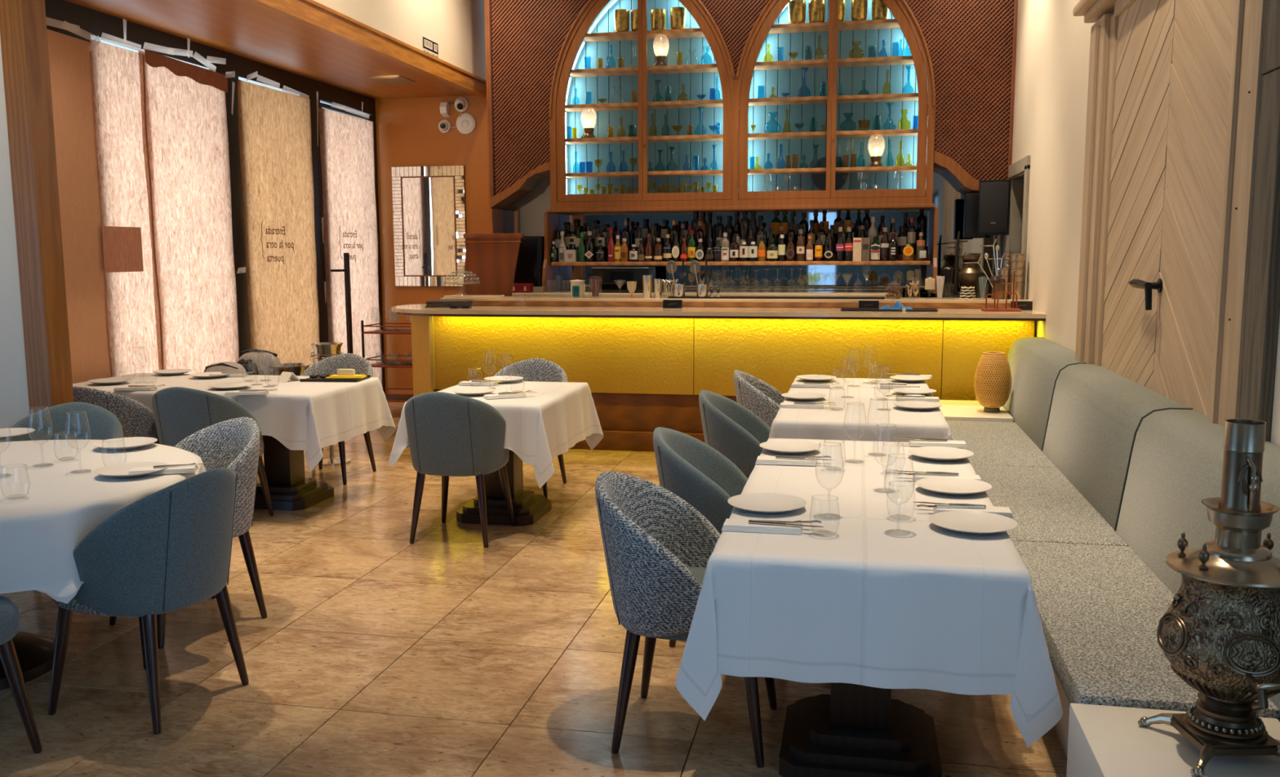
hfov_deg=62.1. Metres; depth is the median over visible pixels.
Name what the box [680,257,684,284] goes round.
tool
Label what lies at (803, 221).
bottle
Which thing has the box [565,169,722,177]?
shelf
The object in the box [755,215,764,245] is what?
bottle
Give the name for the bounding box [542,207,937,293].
shelf unit
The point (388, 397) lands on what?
tray
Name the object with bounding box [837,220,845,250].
bottle
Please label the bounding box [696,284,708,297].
cup
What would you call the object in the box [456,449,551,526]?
dining table
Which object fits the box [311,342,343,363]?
wine cooler
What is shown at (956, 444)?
napkin
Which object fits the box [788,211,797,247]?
bottle
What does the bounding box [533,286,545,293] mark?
card holder
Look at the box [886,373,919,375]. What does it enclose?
fork
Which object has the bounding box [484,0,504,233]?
trim
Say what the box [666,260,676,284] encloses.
tool
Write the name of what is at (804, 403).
knife
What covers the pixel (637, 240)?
bottle
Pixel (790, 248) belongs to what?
bottle
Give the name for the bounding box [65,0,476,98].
soffit
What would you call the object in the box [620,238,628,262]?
bottle
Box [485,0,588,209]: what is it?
lattice screen
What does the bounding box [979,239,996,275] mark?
spoon
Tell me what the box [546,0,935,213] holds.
upper cabinet
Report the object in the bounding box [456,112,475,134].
disc
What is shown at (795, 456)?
fork
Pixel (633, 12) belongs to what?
pot
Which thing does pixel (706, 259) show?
tool
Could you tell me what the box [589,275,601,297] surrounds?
jar
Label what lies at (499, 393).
knife
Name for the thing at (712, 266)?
tool
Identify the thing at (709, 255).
bottle
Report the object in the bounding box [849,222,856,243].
bottle
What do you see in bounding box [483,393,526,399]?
napkin
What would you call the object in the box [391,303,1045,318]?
countertop
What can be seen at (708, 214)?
bottle
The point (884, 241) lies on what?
bottle
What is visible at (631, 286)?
goblet
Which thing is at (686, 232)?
bottle
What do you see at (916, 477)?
napkin
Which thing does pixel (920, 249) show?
bottle
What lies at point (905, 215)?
bottle
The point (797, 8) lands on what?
pot
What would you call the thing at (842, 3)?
pot
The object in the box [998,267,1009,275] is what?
pot
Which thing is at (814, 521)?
fork
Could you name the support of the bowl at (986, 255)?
on the spoon at (986, 255)
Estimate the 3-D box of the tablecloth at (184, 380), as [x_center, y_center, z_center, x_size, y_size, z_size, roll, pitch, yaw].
[-3.131,0.120,6.861,0.895,0.330,0.992,1,7,11]
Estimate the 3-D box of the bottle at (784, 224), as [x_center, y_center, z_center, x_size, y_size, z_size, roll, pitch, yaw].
[1.357,-1.501,9.967,0.084,0.346,0.085,1,7,11]
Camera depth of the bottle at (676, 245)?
9.92 m
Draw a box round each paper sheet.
[89,18,159,377]
[137,37,245,373]
[237,71,325,367]
[318,101,388,385]
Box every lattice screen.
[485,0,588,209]
[693,0,768,75]
[905,0,1017,193]
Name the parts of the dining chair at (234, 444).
leg, leg, leg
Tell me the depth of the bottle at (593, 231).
10.31 m
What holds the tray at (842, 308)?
on the bar counter at (646, 366)
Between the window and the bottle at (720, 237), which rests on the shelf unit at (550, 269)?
the bottle at (720, 237)
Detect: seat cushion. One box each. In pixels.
[946,420,1056,467]
[971,464,1128,546]
[1011,540,1279,721]
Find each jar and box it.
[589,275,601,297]
[884,280,902,299]
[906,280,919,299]
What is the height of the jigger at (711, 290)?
0.068 m
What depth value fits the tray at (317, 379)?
6.76 m
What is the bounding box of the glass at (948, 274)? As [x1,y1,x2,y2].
[943,268,954,299]
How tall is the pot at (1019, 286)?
0.130 m
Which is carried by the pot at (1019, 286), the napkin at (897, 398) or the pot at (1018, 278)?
the pot at (1018, 278)
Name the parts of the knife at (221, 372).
handle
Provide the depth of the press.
8.73 m
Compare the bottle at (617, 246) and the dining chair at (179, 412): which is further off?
the bottle at (617, 246)
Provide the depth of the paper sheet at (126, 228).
7.36 m
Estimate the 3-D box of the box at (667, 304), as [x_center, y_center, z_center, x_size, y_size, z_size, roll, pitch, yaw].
[0.258,-0.669,8.407,0.150,0.065,0.051,1,7,11]
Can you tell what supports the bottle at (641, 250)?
on the shelf unit at (550, 269)
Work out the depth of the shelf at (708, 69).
9.91 m
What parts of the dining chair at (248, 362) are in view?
panel, panel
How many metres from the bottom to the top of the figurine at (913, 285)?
0.180 m
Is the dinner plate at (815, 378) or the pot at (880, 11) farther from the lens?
the pot at (880, 11)
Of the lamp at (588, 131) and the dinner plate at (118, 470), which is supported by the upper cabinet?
the lamp at (588, 131)
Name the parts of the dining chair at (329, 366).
leg, leg, leg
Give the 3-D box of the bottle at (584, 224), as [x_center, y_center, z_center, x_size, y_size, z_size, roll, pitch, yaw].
[-0.529,-1.491,10.357,0.072,0.245,0.073,1,7,11]
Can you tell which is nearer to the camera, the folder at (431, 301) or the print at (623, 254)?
the folder at (431, 301)
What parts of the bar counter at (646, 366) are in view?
panel, panel, panel, panel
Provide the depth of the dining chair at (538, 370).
7.22 m
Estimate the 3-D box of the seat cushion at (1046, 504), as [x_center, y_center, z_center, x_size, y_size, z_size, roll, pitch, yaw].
[1.746,0.525,4.706,0.457,0.085,1.475,1,7,11]
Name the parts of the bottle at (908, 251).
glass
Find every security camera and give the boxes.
[438,119,451,133]
[454,97,468,111]
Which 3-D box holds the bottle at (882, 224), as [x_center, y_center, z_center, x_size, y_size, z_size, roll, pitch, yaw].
[2.211,-1.367,9.690,0.077,0.283,0.078,1,7,11]
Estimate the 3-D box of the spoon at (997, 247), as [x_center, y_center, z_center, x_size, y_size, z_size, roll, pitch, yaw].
[2.756,-0.907,8.217,0.034,0.406,0.034,-5,9,-33]
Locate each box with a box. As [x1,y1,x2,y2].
[511,283,533,293]
[662,299,682,308]
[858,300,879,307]
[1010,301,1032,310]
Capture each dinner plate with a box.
[0,427,35,439]
[88,377,131,384]
[92,436,157,450]
[93,462,168,478]
[152,368,191,375]
[189,372,229,378]
[208,382,251,390]
[452,387,495,395]
[484,376,523,382]
[727,493,806,513]
[759,440,821,453]
[781,392,826,400]
[796,374,835,382]
[889,375,930,382]
[891,387,936,395]
[893,400,942,410]
[908,446,973,461]
[915,476,991,495]
[928,511,1017,534]
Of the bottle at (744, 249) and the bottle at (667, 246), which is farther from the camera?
the bottle at (667, 246)
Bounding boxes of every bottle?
[550,240,558,262]
[554,228,560,249]
[558,231,566,262]
[563,222,567,234]
[564,224,570,249]
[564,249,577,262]
[568,224,577,249]
[573,218,577,232]
[575,226,580,249]
[577,232,586,262]
[582,222,586,244]
[584,231,594,262]
[585,222,591,246]
[591,219,597,248]
[595,224,601,255]
[595,244,605,262]
[597,229,605,249]
[602,223,607,238]
[604,226,610,255]
[607,227,614,262]
[612,220,617,244]
[614,235,621,262]
[615,220,621,245]
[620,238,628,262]
[621,220,630,255]
[629,244,637,262]
[631,222,637,244]
[635,226,643,249]
[637,240,644,262]
[641,218,648,248]
[644,232,652,262]
[649,223,657,255]
[653,222,657,238]
[653,237,662,262]
[661,219,668,248]
[663,234,671,262]
[670,219,677,255]
[671,232,679,262]
[679,223,684,255]
[680,237,688,262]
[682,220,688,237]
[685,225,691,247]
[688,230,695,261]
[690,212,697,240]
[695,221,703,252]
[695,239,704,261]
[697,211,706,247]
[705,212,712,247]
[705,242,714,261]
[706,223,713,248]
[713,240,721,261]
[715,215,723,244]
[716,226,724,248]
[720,232,729,261]
[724,215,732,244]
[729,235,738,261]
[732,224,740,254]
[733,211,739,232]
[739,211,749,245]
[739,229,745,245]
[739,241,748,261]
[746,226,754,245]
[748,211,756,245]
[748,241,757,261]
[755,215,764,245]
[756,221,764,247]
[757,237,765,261]
[766,237,777,261]
[767,223,773,245]
[771,210,780,244]
[777,226,784,246]
[777,234,786,261]
[780,210,788,246]
[786,222,795,246]
[786,236,795,261]
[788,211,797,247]
[795,229,804,261]
[797,224,804,241]
[799,212,808,247]
[805,235,813,261]
[807,219,815,254]
[813,210,819,241]
[814,231,822,261]
[817,222,826,254]
[819,210,828,237]
[823,228,833,261]
[830,224,835,254]
[833,209,843,246]
[835,226,844,261]
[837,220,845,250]
[844,209,852,240]
[844,226,853,261]
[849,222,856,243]
[853,209,862,237]
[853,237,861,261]
[859,225,864,251]
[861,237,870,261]
[862,209,871,237]
[867,216,878,254]
[870,235,879,261]
[878,215,885,231]
[878,222,884,248]
[880,226,888,261]
[888,217,897,241]
[888,233,898,261]
[897,225,906,253]
[902,244,913,261]
[903,212,908,235]
[906,217,915,253]
[915,231,925,261]
[916,208,927,246]
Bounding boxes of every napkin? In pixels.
[113,386,157,391]
[128,464,198,475]
[208,373,247,377]
[224,391,268,395]
[457,381,497,386]
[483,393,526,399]
[721,518,803,534]
[755,456,817,466]
[779,402,824,408]
[791,382,830,387]
[880,384,919,388]
[895,374,932,378]
[895,396,939,401]
[908,439,967,448]
[912,472,981,481]
[933,504,1013,518]
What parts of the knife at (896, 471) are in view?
blade, handle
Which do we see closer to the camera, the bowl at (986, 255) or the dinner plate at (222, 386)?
the dinner plate at (222, 386)
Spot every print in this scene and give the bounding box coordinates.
[559,253,563,259]
[621,252,625,257]
[673,248,677,255]
[697,251,702,257]
[787,250,792,256]
[862,244,868,249]
[905,247,911,253]
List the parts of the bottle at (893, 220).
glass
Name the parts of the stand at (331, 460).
post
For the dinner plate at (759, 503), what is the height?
0.022 m
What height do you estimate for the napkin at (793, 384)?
0.017 m
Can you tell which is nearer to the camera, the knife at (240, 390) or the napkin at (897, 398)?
the napkin at (897, 398)
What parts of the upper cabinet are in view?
door, door, door, door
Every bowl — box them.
[268,363,310,376]
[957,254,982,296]
[983,253,988,258]
[995,244,999,251]
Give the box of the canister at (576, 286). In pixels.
[569,280,585,297]
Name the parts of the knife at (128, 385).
handle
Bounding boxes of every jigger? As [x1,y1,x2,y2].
[709,288,715,297]
[715,288,720,297]
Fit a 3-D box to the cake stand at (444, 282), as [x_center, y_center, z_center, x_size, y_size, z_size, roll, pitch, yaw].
[-1.527,-0.925,9.108,0.315,0.250,0.315,2,8,16]
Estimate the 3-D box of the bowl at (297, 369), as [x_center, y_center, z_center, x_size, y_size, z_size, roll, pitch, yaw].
[-2.537,-0.105,7.692,0.290,0.132,0.290,1,7,11]
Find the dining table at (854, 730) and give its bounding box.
[778,683,942,776]
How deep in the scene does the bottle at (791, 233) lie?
9.82 m
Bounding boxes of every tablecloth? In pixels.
[0,440,205,604]
[72,373,248,410]
[188,374,395,471]
[388,380,603,488]
[675,481,1062,747]
[746,438,976,487]
[768,395,952,442]
[787,377,933,397]
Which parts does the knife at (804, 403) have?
handle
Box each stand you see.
[309,355,351,466]
[443,271,479,284]
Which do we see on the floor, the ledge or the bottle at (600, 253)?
the ledge
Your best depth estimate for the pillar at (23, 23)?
5.40 m
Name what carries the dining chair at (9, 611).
on the floor
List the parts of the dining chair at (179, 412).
seat, leg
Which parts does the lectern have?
rail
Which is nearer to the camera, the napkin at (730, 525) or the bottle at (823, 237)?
the napkin at (730, 525)
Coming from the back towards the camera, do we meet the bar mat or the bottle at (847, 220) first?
the bottle at (847, 220)
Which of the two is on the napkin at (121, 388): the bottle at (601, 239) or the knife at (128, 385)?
the knife at (128, 385)
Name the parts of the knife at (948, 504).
blade, handle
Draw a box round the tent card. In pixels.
[276,371,299,382]
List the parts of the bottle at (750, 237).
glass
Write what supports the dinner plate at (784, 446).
on the tablecloth at (867, 470)
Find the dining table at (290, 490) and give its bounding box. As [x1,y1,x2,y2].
[253,435,333,511]
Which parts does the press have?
lever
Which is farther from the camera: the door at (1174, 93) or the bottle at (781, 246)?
the bottle at (781, 246)
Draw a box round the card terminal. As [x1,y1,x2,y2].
[449,302,471,308]
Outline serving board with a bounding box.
[444,294,504,297]
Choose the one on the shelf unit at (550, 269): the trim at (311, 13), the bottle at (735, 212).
the bottle at (735, 212)
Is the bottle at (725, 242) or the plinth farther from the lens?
the bottle at (725, 242)
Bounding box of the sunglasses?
[309,374,331,378]
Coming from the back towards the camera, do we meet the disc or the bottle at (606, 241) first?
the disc
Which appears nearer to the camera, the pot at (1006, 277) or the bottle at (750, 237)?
the pot at (1006, 277)
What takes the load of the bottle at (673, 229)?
on the shelf unit at (550, 269)
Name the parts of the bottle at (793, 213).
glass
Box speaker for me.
[977,179,1011,235]
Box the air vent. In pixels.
[368,75,415,84]
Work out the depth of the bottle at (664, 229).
10.17 m
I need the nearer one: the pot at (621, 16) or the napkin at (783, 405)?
the napkin at (783, 405)
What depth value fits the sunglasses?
6.85 m
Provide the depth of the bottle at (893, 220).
9.64 m
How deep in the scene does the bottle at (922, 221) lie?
9.69 m
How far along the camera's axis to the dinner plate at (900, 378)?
6.72 m
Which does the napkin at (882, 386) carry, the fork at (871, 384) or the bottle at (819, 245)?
the fork at (871, 384)
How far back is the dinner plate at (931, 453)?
4.21 m
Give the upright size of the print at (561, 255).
0.064 m
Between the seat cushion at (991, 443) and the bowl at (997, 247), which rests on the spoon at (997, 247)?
the bowl at (997, 247)
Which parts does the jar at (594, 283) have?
lid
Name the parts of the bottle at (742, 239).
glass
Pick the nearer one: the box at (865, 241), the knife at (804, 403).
the knife at (804, 403)
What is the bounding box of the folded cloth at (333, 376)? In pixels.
[324,374,367,378]
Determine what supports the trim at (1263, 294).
attached to the wall at (1052, 58)
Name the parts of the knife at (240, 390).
handle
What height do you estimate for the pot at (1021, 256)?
0.055 m
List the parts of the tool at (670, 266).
handle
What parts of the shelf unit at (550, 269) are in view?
panel, shelf, panel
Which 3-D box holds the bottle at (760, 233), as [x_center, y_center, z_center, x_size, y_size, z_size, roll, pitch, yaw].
[1.126,-1.402,9.909,0.077,0.307,0.078,1,7,11]
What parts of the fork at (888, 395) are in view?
handle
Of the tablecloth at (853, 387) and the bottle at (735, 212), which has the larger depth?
the bottle at (735, 212)
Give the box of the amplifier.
[963,193,985,238]
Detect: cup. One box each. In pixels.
[673,284,684,297]
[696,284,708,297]
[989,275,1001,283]
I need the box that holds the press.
[947,231,988,297]
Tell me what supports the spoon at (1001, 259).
in the pot at (999, 287)
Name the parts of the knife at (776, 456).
handle, blade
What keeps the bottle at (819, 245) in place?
on the shelf unit at (550, 269)
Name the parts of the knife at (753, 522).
handle, blade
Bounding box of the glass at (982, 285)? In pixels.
[977,275,987,299]
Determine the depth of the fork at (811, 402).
5.55 m
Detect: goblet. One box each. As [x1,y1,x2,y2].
[626,281,636,297]
[924,276,934,299]
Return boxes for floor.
[0,401,1066,776]
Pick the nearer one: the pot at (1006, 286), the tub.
the pot at (1006, 286)
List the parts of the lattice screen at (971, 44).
ogee rail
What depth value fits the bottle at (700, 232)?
9.99 m
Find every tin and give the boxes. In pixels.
[642,275,652,297]
[653,279,662,297]
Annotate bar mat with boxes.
[667,296,884,299]
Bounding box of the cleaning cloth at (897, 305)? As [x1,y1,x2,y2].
[879,301,912,309]
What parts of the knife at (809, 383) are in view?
handle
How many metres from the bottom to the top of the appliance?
0.530 m
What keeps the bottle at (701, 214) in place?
on the shelf unit at (550, 269)
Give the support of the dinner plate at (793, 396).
on the tablecloth at (837, 421)
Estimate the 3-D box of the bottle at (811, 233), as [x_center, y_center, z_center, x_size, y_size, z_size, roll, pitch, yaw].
[1.584,-1.398,9.815,0.071,0.319,0.072,1,7,11]
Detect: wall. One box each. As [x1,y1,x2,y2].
[0,37,29,428]
[313,0,486,79]
[374,95,489,394]
[503,0,1003,296]
[1002,0,1279,446]
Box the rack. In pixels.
[981,271,1021,311]
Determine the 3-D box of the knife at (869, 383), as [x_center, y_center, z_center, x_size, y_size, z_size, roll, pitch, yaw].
[1.485,-0.029,6.361,0.220,0.012,0.015,2,8,17]
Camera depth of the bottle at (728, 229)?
10.05 m
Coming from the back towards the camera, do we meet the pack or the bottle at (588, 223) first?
the bottle at (588, 223)
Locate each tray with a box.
[299,374,370,382]
[368,328,411,332]
[370,360,412,365]
[385,395,413,399]
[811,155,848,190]
[840,307,937,311]
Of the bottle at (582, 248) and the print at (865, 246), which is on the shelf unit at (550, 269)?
the bottle at (582, 248)
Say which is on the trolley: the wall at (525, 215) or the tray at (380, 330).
the tray at (380, 330)
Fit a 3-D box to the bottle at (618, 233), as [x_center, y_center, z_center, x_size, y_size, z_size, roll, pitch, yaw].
[-0.204,-1.442,10.178,0.059,0.330,0.059,1,7,11]
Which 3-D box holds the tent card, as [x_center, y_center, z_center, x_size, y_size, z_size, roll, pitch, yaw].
[-2.255,-0.077,6.817,0.090,0.058,0.120,4,8,31]
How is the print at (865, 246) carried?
attached to the box at (865, 241)
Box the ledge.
[936,400,1013,422]
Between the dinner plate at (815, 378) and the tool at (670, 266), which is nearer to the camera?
the dinner plate at (815, 378)
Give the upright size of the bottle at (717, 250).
0.198 m
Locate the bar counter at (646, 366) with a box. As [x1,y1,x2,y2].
[391,296,1045,451]
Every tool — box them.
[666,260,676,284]
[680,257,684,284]
[684,265,689,286]
[688,260,700,284]
[704,257,707,284]
[707,265,713,286]
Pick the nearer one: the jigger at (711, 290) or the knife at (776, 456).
the knife at (776, 456)
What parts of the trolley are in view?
post, post, rail, rail, rail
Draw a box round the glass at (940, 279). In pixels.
[934,275,944,299]
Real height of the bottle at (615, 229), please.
0.263 m
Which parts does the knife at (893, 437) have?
blade, handle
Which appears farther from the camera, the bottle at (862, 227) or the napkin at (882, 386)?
the bottle at (862, 227)
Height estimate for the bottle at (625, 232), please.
0.330 m
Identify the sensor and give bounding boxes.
[440,101,454,116]
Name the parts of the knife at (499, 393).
handle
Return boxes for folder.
[425,302,471,304]
[425,305,471,307]
[426,300,472,302]
[426,303,471,306]
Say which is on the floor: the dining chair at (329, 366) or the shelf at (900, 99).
the dining chair at (329, 366)
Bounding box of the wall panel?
[45,17,111,383]
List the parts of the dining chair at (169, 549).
leg, seat, leg, leg, leg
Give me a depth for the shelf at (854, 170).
9.67 m
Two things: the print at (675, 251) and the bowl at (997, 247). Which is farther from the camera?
the print at (675, 251)
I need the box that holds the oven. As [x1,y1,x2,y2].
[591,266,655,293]
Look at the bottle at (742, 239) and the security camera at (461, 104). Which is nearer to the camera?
the bottle at (742, 239)
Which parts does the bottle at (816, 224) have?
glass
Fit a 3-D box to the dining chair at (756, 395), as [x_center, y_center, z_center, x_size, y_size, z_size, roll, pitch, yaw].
[0.866,0.312,6.467,0.604,0.846,0.558,1,7,10]
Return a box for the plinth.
[1066,703,1279,776]
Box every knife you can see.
[128,385,159,386]
[221,372,250,373]
[239,389,275,391]
[471,380,504,382]
[497,391,537,395]
[748,520,823,527]
[775,455,832,460]
[794,402,835,404]
[804,382,839,384]
[869,382,906,385]
[886,395,924,397]
[893,437,947,441]
[896,471,958,475]
[912,502,986,508]
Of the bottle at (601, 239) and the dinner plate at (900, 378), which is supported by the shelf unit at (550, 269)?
the bottle at (601, 239)
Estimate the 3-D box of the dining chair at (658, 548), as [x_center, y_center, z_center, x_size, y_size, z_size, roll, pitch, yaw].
[0.155,0.700,3.439,0.604,0.846,0.558,1,7,12]
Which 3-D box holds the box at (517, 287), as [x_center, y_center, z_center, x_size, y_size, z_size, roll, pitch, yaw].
[-1.111,-0.945,9.996,0.200,0.085,0.122,1,7,11]
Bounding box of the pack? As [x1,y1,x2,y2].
[337,368,355,375]
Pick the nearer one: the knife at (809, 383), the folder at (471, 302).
the knife at (809, 383)
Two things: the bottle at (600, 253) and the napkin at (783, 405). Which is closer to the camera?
the napkin at (783, 405)
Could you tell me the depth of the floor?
3.94 m
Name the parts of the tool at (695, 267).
handle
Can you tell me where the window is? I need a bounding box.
[44,0,382,435]
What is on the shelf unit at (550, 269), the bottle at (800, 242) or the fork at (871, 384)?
the bottle at (800, 242)
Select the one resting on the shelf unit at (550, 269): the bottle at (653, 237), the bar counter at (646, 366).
the bottle at (653, 237)
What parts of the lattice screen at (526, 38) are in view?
ogee rail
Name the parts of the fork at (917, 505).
handle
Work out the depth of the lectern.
9.58 m
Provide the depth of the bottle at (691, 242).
9.89 m
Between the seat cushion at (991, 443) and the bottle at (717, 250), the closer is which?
the seat cushion at (991, 443)
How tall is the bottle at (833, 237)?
0.271 m
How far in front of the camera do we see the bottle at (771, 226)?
9.87 m
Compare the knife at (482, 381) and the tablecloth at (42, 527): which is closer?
the tablecloth at (42, 527)
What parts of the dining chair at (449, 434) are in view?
leg, leg, seat, leg, leg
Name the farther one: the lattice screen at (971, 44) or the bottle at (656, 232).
the bottle at (656, 232)
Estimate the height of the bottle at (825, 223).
0.358 m
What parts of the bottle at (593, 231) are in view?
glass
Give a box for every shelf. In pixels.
[440,296,1031,302]
[565,99,723,111]
[565,133,723,144]
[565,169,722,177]
[569,63,718,77]
[583,27,705,42]
[747,128,917,139]
[747,165,916,174]
[748,93,918,106]
[754,55,914,70]
[768,18,900,34]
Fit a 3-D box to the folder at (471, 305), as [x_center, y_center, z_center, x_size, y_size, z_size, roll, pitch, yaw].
[-1.575,-0.677,8.748,0.320,0.012,0.220,1,7,11]
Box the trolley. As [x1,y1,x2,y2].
[360,317,435,402]
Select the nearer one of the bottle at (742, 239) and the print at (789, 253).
the print at (789, 253)
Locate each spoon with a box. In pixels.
[964,255,992,286]
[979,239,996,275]
[983,253,992,275]
[988,251,1005,267]
[995,244,999,275]
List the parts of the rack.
post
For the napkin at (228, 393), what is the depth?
6.15 m
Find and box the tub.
[662,279,679,297]
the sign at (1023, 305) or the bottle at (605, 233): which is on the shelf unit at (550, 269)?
the bottle at (605, 233)
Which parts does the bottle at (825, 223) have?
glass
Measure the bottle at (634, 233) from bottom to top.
0.251 m
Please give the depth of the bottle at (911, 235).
9.61 m
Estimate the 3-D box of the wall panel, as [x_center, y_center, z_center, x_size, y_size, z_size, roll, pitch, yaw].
[-3.729,-0.867,6.519,0.090,3.171,1.404,1,7,11]
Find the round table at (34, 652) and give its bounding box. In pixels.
[0,631,54,690]
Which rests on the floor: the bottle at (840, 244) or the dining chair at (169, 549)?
the dining chair at (169, 549)
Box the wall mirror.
[391,165,466,286]
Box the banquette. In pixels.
[946,337,1279,757]
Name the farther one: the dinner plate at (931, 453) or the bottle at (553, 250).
the bottle at (553, 250)
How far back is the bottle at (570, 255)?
10.12 m
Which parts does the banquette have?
backrest, backrest, backrest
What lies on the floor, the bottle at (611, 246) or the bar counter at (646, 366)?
the bar counter at (646, 366)
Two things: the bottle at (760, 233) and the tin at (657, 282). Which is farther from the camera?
the bottle at (760, 233)
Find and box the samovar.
[1137,418,1279,776]
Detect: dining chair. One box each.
[0,401,123,442]
[0,595,42,754]
[48,467,248,734]
[72,386,159,444]
[109,417,266,648]
[151,386,273,515]
[204,348,281,375]
[300,353,376,484]
[404,391,515,547]
[484,358,567,498]
[595,471,777,768]
[653,426,747,647]
[698,390,770,479]
[733,369,785,428]
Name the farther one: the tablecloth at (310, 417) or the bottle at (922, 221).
the bottle at (922, 221)
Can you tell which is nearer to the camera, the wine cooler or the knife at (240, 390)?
the knife at (240, 390)
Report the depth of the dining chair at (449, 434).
5.60 m
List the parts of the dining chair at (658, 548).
leg, leg, seat, leg, leg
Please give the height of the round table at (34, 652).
0.742 m
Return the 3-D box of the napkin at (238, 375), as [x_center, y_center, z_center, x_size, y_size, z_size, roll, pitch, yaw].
[-2.760,-0.092,7.118,0.230,0.017,0.088,0,7,2]
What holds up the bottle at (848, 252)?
on the shelf unit at (550, 269)
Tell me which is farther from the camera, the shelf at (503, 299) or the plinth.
the shelf at (503, 299)
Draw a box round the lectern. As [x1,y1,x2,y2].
[462,233,524,296]
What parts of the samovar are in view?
knob, lid, plate, chimney handle, handle arm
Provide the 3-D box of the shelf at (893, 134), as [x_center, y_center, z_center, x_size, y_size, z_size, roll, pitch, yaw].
[1.744,-2.307,9.650,1.630,0.032,0.258,1,7,11]
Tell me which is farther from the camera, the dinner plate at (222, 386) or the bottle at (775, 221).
the bottle at (775, 221)
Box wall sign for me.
[422,35,438,57]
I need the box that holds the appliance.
[513,235,544,286]
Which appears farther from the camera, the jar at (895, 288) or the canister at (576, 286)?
the canister at (576, 286)
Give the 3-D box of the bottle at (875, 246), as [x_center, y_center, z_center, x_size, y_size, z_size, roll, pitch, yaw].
[2.124,-1.263,9.591,0.087,0.221,0.091,1,7,11]
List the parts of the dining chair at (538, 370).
leg, leg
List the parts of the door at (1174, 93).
cornice, lever handle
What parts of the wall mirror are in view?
frame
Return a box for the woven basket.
[959,286,975,299]
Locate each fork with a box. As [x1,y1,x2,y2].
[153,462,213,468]
[759,520,822,523]
[795,456,831,457]
[811,402,835,404]
[871,383,906,385]
[885,395,924,397]
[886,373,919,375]
[895,439,946,441]
[897,472,957,475]
[915,504,984,508]
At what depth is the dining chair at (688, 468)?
4.19 m
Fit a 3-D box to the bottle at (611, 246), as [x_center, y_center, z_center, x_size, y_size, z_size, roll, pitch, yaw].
[-0.273,-1.363,10.072,0.070,0.320,0.073,1,7,11]
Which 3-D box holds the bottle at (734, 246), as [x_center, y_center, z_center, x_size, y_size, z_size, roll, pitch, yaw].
[0.874,-1.295,9.845,0.082,0.233,0.085,1,7,11]
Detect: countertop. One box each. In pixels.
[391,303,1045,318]
[511,290,991,297]
[902,295,989,297]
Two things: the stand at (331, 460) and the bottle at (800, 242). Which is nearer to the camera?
the stand at (331, 460)
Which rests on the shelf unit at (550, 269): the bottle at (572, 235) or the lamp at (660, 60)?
the bottle at (572, 235)
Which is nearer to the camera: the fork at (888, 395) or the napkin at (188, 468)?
the napkin at (188, 468)
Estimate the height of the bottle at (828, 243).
0.291 m
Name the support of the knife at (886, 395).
on the napkin at (897, 398)
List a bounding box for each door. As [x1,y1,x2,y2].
[320,102,370,353]
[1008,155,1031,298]
[1072,0,1266,426]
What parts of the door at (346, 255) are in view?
pull handle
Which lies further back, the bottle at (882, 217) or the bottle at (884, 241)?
the bottle at (882, 217)
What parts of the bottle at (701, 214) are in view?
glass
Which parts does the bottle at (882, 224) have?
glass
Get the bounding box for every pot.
[613,8,629,31]
[631,8,637,31]
[650,8,666,30]
[670,6,685,29]
[788,0,806,23]
[808,0,825,22]
[833,0,846,21]
[850,0,867,20]
[871,0,888,19]
[991,280,1005,299]
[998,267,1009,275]
[998,275,1008,282]
[1004,284,1008,299]
[1005,253,1026,260]
[1005,260,1026,267]
[1008,267,1026,275]
[1008,275,1026,282]
[1008,282,1025,299]
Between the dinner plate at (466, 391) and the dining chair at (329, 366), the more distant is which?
the dining chair at (329, 366)
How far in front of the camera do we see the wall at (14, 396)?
5.51 m
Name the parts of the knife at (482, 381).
handle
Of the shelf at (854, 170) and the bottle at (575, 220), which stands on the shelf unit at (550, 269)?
the bottle at (575, 220)
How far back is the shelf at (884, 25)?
9.52 m
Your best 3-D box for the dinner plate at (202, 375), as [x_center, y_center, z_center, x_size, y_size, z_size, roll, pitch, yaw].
[-2.854,-0.086,7.050,0.248,0.022,0.248,-4,8,-25]
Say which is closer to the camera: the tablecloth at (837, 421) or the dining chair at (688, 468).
the dining chair at (688, 468)
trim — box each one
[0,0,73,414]
[246,0,486,97]
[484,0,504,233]
[1238,0,1279,441]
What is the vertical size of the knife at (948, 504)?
0.012 m
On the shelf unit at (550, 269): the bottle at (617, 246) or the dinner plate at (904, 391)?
the bottle at (617, 246)
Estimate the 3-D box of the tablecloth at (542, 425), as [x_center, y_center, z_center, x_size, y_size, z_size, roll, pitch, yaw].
[-0.811,0.238,6.300,0.952,0.445,1.137,1,7,11]
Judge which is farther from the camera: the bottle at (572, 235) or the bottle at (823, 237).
the bottle at (572, 235)
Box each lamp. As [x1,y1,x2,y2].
[580,107,596,137]
[653,34,669,66]
[867,133,884,166]
[973,351,1012,413]
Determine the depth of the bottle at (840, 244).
9.63 m
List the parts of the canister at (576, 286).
lid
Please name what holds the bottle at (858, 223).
on the shelf unit at (550, 269)
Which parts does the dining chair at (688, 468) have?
leg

